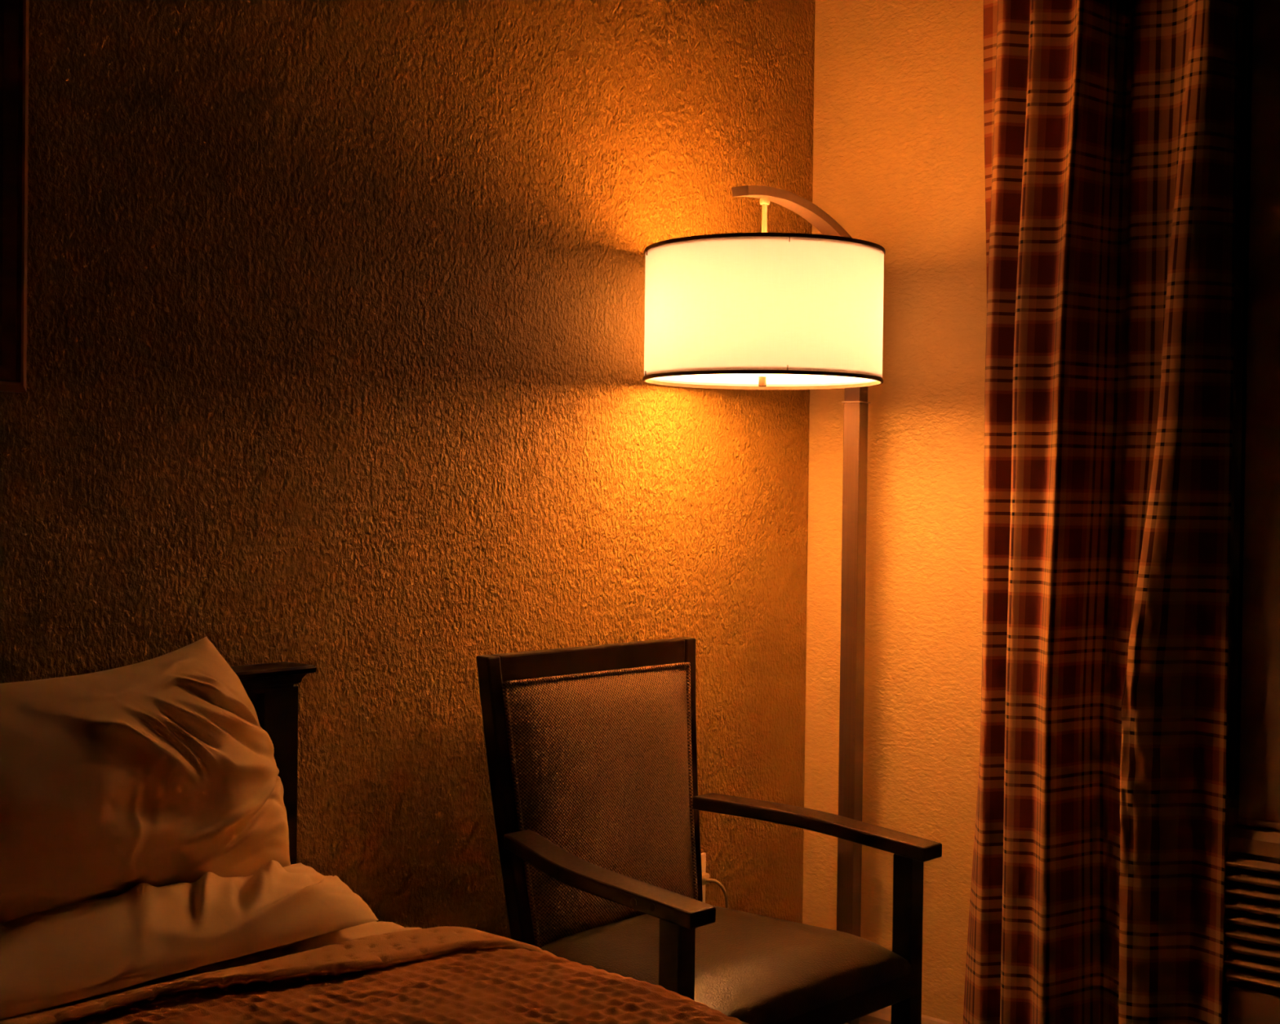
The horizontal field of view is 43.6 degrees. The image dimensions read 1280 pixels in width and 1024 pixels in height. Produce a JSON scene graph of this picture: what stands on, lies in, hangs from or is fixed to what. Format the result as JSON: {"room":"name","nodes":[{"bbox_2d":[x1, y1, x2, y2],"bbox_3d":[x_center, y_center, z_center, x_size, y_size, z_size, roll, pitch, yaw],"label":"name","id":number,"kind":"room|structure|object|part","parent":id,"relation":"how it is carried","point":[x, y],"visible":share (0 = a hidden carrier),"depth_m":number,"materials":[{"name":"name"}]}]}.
{"room":"hotel room","nodes":[
{"label":"hotel room","id":0,"kind":"room"},
{"bbox_2d":[0,0,815,938],"bbox_3d":[-0.855,-0.143,1.862,0.100,2.450,3.700,1,1,41],"label":"wall","id":1,"kind":"structure","parent":0,"point":[335,308],"depth_m":2.37,"materials":[{"name":"beige paint"}]},
{"bbox_2d":[0,0,29,392],"bbox_3d":[-0.991,-0.516,1.603,0.021,0.749,0.796,1,1,41],"label":"framed picture","id":2,"kind":"object","parent":1,"relation":"attached to","point":[14,14],"visible":1,"depth_m":1.89,"materials":[{"name":"brown wood"}]},
{"bbox_3d":[-0.995,-0.158,1.608,0.021,0.034,0.796,1,1,41],"label":"frame rail","id":3,"kind":"part","parent":2,"relation":"part of","materials":[{"name":"brown wood"}]},
{"bbox_2d":[701,852,706,902],"bbox_3d":[0.095,0.679,2.891,0.008,0.116,0.072,1,1,41],"label":"wall outlet","id":4,"kind":"object","parent":1,"relation":"attached to","point":[703,855],"visible":0.06,"depth_m":2.91,"materials":[{"name":"white plastic"}]},
{"bbox_2d":[802,0,1249,1023],"bbox_3d":[1.473,-0.119,2.219,2.940,2.450,0.100,1,1,41],"label":"wall","id":5,"kind":"structure","parent":0,"point":[899,126],"depth_m":2.99,"materials":[{"name":"beige paint"}]},
{"bbox_2d":[859,1005,955,1023],"bbox_3d":[0.643,1.013,2.871,0.845,0.146,0.014,1,1,41],"label":"baseboard","id":6,"kind":"structure","parent":5,"relation":"attached to","point":[883,1015],"depth_m":3.03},
{"bbox_2d":[1226,794,1239,808],"bbox_3d":[1.512,0.480,2.129,1.440,0.014,0.100,1,1,41],"label":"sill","id":7,"kind":"structure","parent":5,"relation":"attached to","point":[1233,802],"depth_m":2.56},
{"bbox_2d":[1235,0,1253,795],"bbox_3d":[1.558,-0.277,2.144,1.480,1.520,0.050,1,1,41],"label":"window","id":8,"kind":"structure","parent":5,"relation":"in","point":[1251,4],"depth_m":2.61,"materials":[{"name":"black glass"}]},
{"bbox_2d":[1237,0,1279,830],"bbox_3d":[1.349,-0.306,2.178,1.080,1.622,0.044,1,1,41],"label":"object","id":9,"kind":"structure","parent":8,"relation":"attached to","point":[1260,731],"depth_m":2.50,"materials":[{"name":"beige fabric"}]},
{"bbox_2d":[1224,823,1279,1023],"bbox_3d":[1.353,0.805,2.212,1.060,0.598,0.120,1,1,41],"label":"air conditioner","id":10,"kind":"object","parent":5,"relation":"attached to","point":[1252,946],"visible":1,"depth_m":2.49,"materials":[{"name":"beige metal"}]},
{"bbox_3d":[1.322,0.879,2.178,1.050,0.250,0.010,1,1,41],"label":"panel","id":11,"kind":"part","parent":10,"relation":"part of","materials":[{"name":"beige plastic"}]},
{"bbox_3d":[1.312,-1.247,2.215,1.940,0.022,0.110,1,1,41],"label":"curtain rod","id":12,"kind":"object","parent":5,"relation":"attached to","visible":0},
{"bbox_2d":[963,0,1238,1023],"bbox_3d":[0.748,-0.092,2.656,0.477,2.305,0.140,1,1,41],"label":"plaid curtain","id":13,"kind":"object","parent":12,"relation":"hanging from","point":[1097,889],"visible":1,"depth_m":2.66,"materials":[{"name":"fabric"}]},
{"bbox_3d":[0.237,1.140,0.914,3.040,0.060,3.700,1,1,41],"label":"floor","id":14,"kind":"structure","parent":0,"visible":0},
{"bbox_2d":[230,661,316,864],"bbox_3d":[-0.240,0.665,0.917,2.060,0.878,1.600,1,1,41],"label":"headboard","id":15,"kind":"object","parent":14,"relation":"on","point":[270,687],"visible":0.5,"depth_m":2.13,"materials":[{"name":"brown wood"}]},
{"bbox_2d":[0,920,421,1021],"bbox_3d":[-0.800,0.628,1.446,0.410,0.274,1.501,1,1,41],"label":"sheet","id":16,"kind":"object","parent":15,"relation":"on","point":[374,927],"visible":0.09,"depth_m":1.80,"materials":[{"name":"white fabric"}]},
{"bbox_2d":[0,859,378,1020],"bbox_3d":[-0.624,0.441,1.703,0.310,0.081,0.778,1,1,41],"label":"pillow","id":17,"kind":"object","parent":16,"relation":"on","point":[145,932],"visible":0.98,"depth_m":1.67,"materials":[{"name":"white fabric"}]},
{"bbox_2d":[0,636,290,924],"bbox_3d":[-0.631,0.297,1.705,0.202,0.284,0.678,1,1,41],"label":"pillow","id":18,"kind":"object","parent":17,"relation":"on","point":[162,770],"visible":0.98,"depth_m":1.71,"materials":[{"name":"white fabric"}]},
{"bbox_3d":[-1.002,0.610,1.581,0.030,0.750,1.530,1,1,41],"label":"headboard panel","id":19,"kind":"part","parent":15,"relation":"part of","materials":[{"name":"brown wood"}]},
{"bbox_3d":[-0.500,0.658,2.148,0.050,0.850,0.055,1,1,41],"label":"headboard post","id":20,"kind":"part","parent":15,"relation":"part of","materials":[{"name":"brown wood"}]},
{"bbox_2d":[0,925,747,1023],"bbox_3d":[-0.075,0.744,0.785,1.772,0.529,1.588,1,1,41],"label":"coverlet","id":21,"kind":"object","parent":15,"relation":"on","point":[437,975],"visible":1,"depth_m":1.62,"materials":[{"name":"brown fabric"}]},
{"bbox_2d":[475,636,942,1023],"bbox_3d":[0.085,0.653,2.429,0.493,0.865,0.591,1,1,43],"label":"armchair","id":22,"kind":"object","parent":14,"relation":"on","point":[591,750],"visible":0.96,"depth_m":2.45,"materials":[{"name":"brown wood"}]},
{"bbox_3d":[-0.202,0.650,2.418,0.079,0.865,0.067,1,1,43],"label":"post","id":23,"kind":"part","parent":22,"relation":"part of","materials":[{"name":"brown wood"}]},
{"bbox_3d":[-0.076,0.238,2.578,0.025,0.044,0.420,1,1,43],"label":"rail","id":24,"kind":"part","parent":22,"relation":"part of","materials":[{"name":"brown wood"}]},
{"bbox_3d":[-0.055,0.461,2.559,0.104,0.405,0.417,1,1,43],"label":"backrest","id":25,"kind":"part","parent":22,"relation":"part of","materials":[{"name":"fabric"}]},
{"bbox_3d":[-0.063,0.506,2.220,0.080,0.049,0.432,0,1,-39],"label":"armrest","id":26,"kind":"part","parent":22,"relation":"part of","materials":[{"name":"brown wood"}]},
{"bbox_3d":[0.043,0.811,2.101,0.041,0.558,0.035,1,1,43],"label":"leg","id":27,"kind":"part","parent":22,"relation":"part of","materials":[{"name":"brown wood"}]},
{"bbox_3d":[0.077,0.649,2.714,0.079,0.865,0.067,1,1,43],"label":"post","id":28,"kind":"part","parent":22,"relation":"part of","materials":[{"name":"brown wood"}]},
{"bbox_3d":[0.108,0.671,2.405,0.384,0.064,0.491,1,1,43],"label":"seat","id":29,"kind":"part","parent":22,"relation":"part of","materials":[{"name":"brown leather"}]},
{"bbox_3d":[0.286,0.505,2.589,0.432,0.049,0.080,1,1,36],"label":"armrest","id":30,"kind":"part","parent":22,"relation":"part of","materials":[{"name":"brown wood"}]},
{"bbox_3d":[0.234,0.723,2.287,0.023,0.055,0.514,1,1,43],"label":"seat rail","id":31,"kind":"part","parent":22,"relation":"part of","materials":[{"name":"brown wood"}]},
{"bbox_3d":[0.411,0.810,2.491,0.041,0.558,0.035,1,1,43],"label":"leg","id":32,"kind":"part","parent":22,"relation":"part of","materials":[{"name":"brown wood"}]},
{"bbox_2d":[642,185,885,1023],"bbox_3d":[0.252,0.269,2.773,0.402,1.628,0.592,1,1,34],"label":"floor lamp","id":33,"kind":"object","parent":14,"relation":"on","point":[763,310],"visible":0.9,"depth_m":2.55,"materials":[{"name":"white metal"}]},
{"bbox_2d":[656,373,871,383],"bbox_3d":[0.206,-0.229,2.687,0.390,0.002,0.390,1,1,34],"label":"diffuser","id":34,"kind":"object","parent":33,"relation":"attached to","point":[660,378],"depth_m":2.74,"materials":[{"name":"plastic"}]},
{"bbox_3d":[0.207,-0.327,2.686,0.398,0.219,0.398,1,1,34],"label":"lamp shade","id":35,"kind":"part","parent":33,"relation":"part of","materials":[{"name":"fabric"}]},
{"bbox_3d":[0.207,-0.376,2.685,0.009,0.299,0.009,1,1,34],"label":"hanging rod","id":36,"kind":"part","parent":33,"relation":"part of","materials":[{"name":"metal"}]},
{"bbox_3d":[0.260,0.856,2.913,0.300,0.396,0.082,0,1,-22],"label":"power cord","id":37,"kind":"part","parent":33,"relation":"part of","materials":[{"name":"white plastic"}]},
{"bbox_3d":[0.288,-0.375,2.805,0.031,0.342,0.456,1,1,34],"label":"arm","id":38,"kind":"part","parent":33,"relation":"part of","materials":[{"name":"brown metal"}]}
]}

